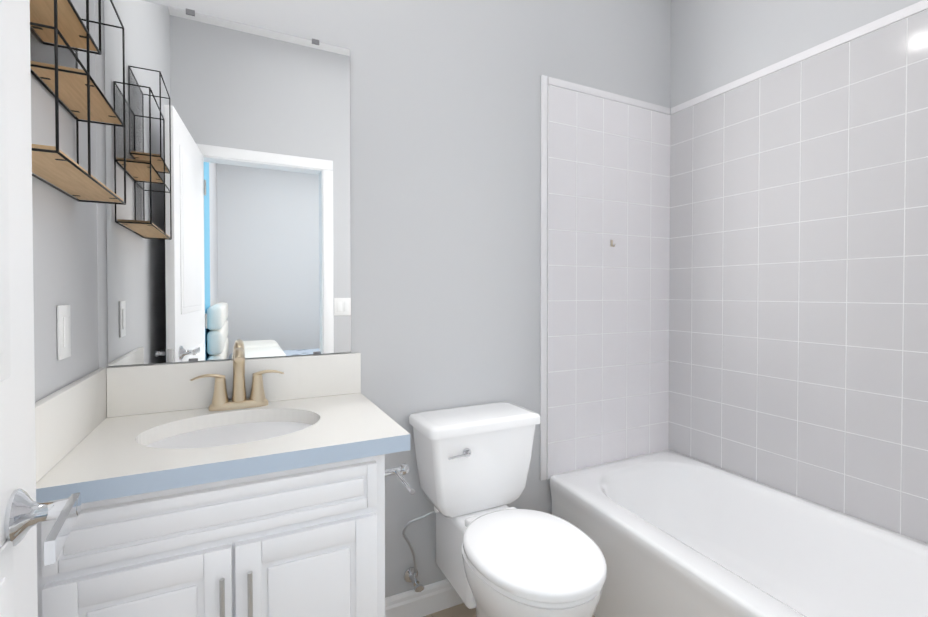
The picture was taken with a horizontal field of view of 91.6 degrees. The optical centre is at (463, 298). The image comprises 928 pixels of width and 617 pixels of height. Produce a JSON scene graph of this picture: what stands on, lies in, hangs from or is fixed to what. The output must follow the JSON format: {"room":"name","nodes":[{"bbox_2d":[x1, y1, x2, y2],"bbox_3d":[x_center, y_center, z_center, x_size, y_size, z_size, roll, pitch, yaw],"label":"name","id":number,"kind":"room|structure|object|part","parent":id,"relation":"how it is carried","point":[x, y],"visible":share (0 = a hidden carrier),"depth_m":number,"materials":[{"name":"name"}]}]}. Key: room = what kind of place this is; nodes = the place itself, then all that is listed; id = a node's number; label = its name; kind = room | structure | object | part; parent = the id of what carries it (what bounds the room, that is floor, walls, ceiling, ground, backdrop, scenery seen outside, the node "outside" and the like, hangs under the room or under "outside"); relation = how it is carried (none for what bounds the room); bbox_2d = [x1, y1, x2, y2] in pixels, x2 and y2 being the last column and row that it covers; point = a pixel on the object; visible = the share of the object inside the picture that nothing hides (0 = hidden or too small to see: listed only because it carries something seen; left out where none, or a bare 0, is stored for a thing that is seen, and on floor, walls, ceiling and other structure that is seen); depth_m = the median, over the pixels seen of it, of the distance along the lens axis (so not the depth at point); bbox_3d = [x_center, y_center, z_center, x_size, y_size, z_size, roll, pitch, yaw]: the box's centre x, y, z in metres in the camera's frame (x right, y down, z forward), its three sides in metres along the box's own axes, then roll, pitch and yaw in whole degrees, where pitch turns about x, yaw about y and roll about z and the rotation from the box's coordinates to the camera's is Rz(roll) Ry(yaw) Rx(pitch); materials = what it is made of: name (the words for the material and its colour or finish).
{"room":"bathroom","nodes":[
{"label":"bathroom","id":0,"kind":"room"},
{"bbox_2d":[30,0,98,401],"bbox_3d":[-0.710,-0.206,0.490,0.115,2.840,1.675,0,1,-26],"label":"wall","id":1,"kind":"structure","parent":0,"point":[65,268],"depth_m":1.02,"materials":[{"name":"grey paint"}]},
{"bbox_2d":[57,305,70,359],"bbox_3d":[-0.898,0.074,1.016,0.008,0.120,0.072,0,1,-26],"label":"electrical outlet","id":2,"kind":"object","parent":1,"relation":"attached to","point":[63,333],"visible":0.98,"depth_m":1.00,"materials":[{"name":"white plastic"}]},
{"bbox_2d":[30,0,125,204],"bbox_3d":[-0.793,-0.529,0.905,0.097,0.589,0.474,0,1,-26],"label":"wire shelf","id":3,"kind":"object","parent":1,"relation":"attached to","point":[79,94],"visible":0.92,"depth_m":0.88,"materials":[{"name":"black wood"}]},
{"bbox_2d":[95,0,670,597],"bbox_3d":[-0.019,-0.224,1.830,2.540,2.840,0.115,0,1,-26],"label":"wall","id":4,"kind":"structure","parent":0,"point":[445,204],"depth_m":1.74,"materials":[{"name":"grey paint"}]},
{"bbox_2d":[104,0,350,365],"bbox_3d":[-0.701,-0.340,1.421,0.681,1.056,0.008,0,1,-26],"label":"mirror","id":5,"kind":"object","parent":4,"relation":"attached to","point":[228,228],"visible":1,"depth_m":1.40,"materials":[{"name":"clear glass"}]},
{"bbox_2d":[106,353,360,417],"bbox_3d":[-0.684,0.261,1.430,0.713,0.140,0.019,0,1,-26],"label":"backsplash","id":6,"kind":"structure","parent":4,"relation":"attached to","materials":[{"name":"stone"}]},
{"bbox_2d":[385,579,462,616],"bbox_3d":[-0.024,1.144,1.774,0.855,0.106,0.014,0,1,-26],"label":"baseboard","id":7,"kind":"structure","parent":4,"relation":"attached to","point":[435,597],"depth_m":1.70,"materials":[{"name":"white wood"}]},
{"bbox_2d":[547,85,670,479],"bbox_3d":[0.702,-0.070,2.119,0.762,1.702,0.008,0,1,-26],"label":"wall tile","id":8,"kind":"structure","parent":4,"relation":"attached to","point":[608,171],"depth_m":2.09,"materials":[{"name":"grey tile"}]},
{"bbox_2d":[423,603,594,616],"bbox_3d":[0.352,1.256,1.099,2.540,0.100,1.790,0,1,-26],"label":"floor","id":9,"kind":"structure","parent":0,"point":[461,610],"depth_m":1.72,"materials":[{"name":"wood"}]},
{"bbox_2d":[35,347,414,616],"bbox_3d":[-0.558,0.673,1.196,0.764,1.062,0.560,0,1,-26],"label":"bathroom vanity","id":10,"kind":"object","parent":9,"relation":"on","point":[239,485],"visible":0.88,"depth_m":1.02,"materials":[{"name":"painted wood"},{"name":"quartz"},{"name":"brushed nickel"}]},
{"bbox_2d":[190,347,283,410],"bbox_3d":[-0.666,0.236,1.336,0.256,0.192,0.158,0,1,-26],"label":"faucet","id":11,"kind":"object","parent":10,"relation":"on","point":[240,383],"depth_m":1.38,"materials":[{"name":"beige metal"}]},
{"bbox_2d":[402,402,606,616],"bbox_3d":[0.126,0.813,1.449,0.480,0.777,0.718,0,1,-26],"label":"toilet","id":12,"kind":"object","parent":9,"relation":"on","point":[496,556],"visible":1,"depth_m":1.50,"materials":[{"name":"white ceramic"}]},
{"bbox_3d":[-0.014,0.522,1.514,0.090,0.030,0.026,0,1,-26],"label":"lever","id":13,"kind":"part","parent":12,"relation":"part of","materials":[{"name":"silver metal"}]},
{"bbox_3d":[0.038,0.608,1.669,0.416,0.295,0.220,0,1,-26],"label":"tank","id":14,"kind":"part","parent":12,"relation":"part of","materials":[{"name":"white ceramic"}]},
{"bbox_3d":[0.040,0.440,1.663,0.440,0.038,0.236,0,1,-26],"label":"lid","id":15,"kind":"part","parent":12,"relation":"part of","materials":[{"name":"white ceramic"}]},
{"bbox_3d":[0.202,0.763,1.340,0.366,0.016,0.443,0,1,-26],"label":"seat","id":16,"kind":"part","parent":12,"relation":"part of","materials":[{"name":"white ceramic"}]},
{"bbox_2d":[550,450,927,616],"bbox_3d":[1.000,0.986,1.431,0.831,0.430,1.514,0,1,-26],"label":"bathtub","id":17,"kind":"object","parent":9,"relation":"on","point":[670,533],"visible":0.96,"depth_m":1.63,"materials":[{"name":"white ceramic"}]},
{"bbox_2d":[670,0,926,114],"bbox_3d":[1.464,-0.221,1.565,0.115,2.840,1.675,0,1,-26],"label":"wall","id":18,"kind":"structure","parent":0,"point":[715,44],"depth_m":1.94,"materials":[{"name":"grey paint"}]},
{"bbox_2d":[540,0,927,480],"bbox_3d":[1.029,-0.078,1.417,0.798,1.738,1.558,0,1,-26],"label":"trim","id":19,"kind":"structure","parent":18,"relation":"attached to","point":[889,19],"depth_m":1.94,"materials":[{"name":"white"}]},
{"bbox_2d":[668,9,927,543],"bbox_3d":[1.385,-0.062,1.588,0.008,1.702,1.550,0,1,-26],"label":"wall tile","id":20,"kind":"structure","parent":18,"relation":"attached to","point":[798,320],"depth_m":1.71,"materials":[{"name":"grey tile"}]},
{"bbox_3d":[0.723,-0.203,0.328,2.310,2.840,0.115,0,1,-26],"label":"wall","id":21,"kind":"structure","parent":0,"visible":0},
{"bbox_2d":[0,0,37,616],"bbox_3d":[-0.415,0.194,0.292,0.052,2.030,0.780,0,1,-31],"label":"door","id":22,"kind":"structure","parent":21,"relation":"in","point":[18,582],"depth_m":0.57,"materials":[{"name":"white"}]},
{"bbox_2d":[4,489,80,565],"bbox_3d":[-0.562,0.269,0.536,0.159,0.066,0.214,0,1,-31],"label":"door handle","id":23,"kind":"object","parent":22,"relation":"attached to","point":[24,513],"depth_m":0.54,"materials":[{"name":"silver metal"}]}
]}

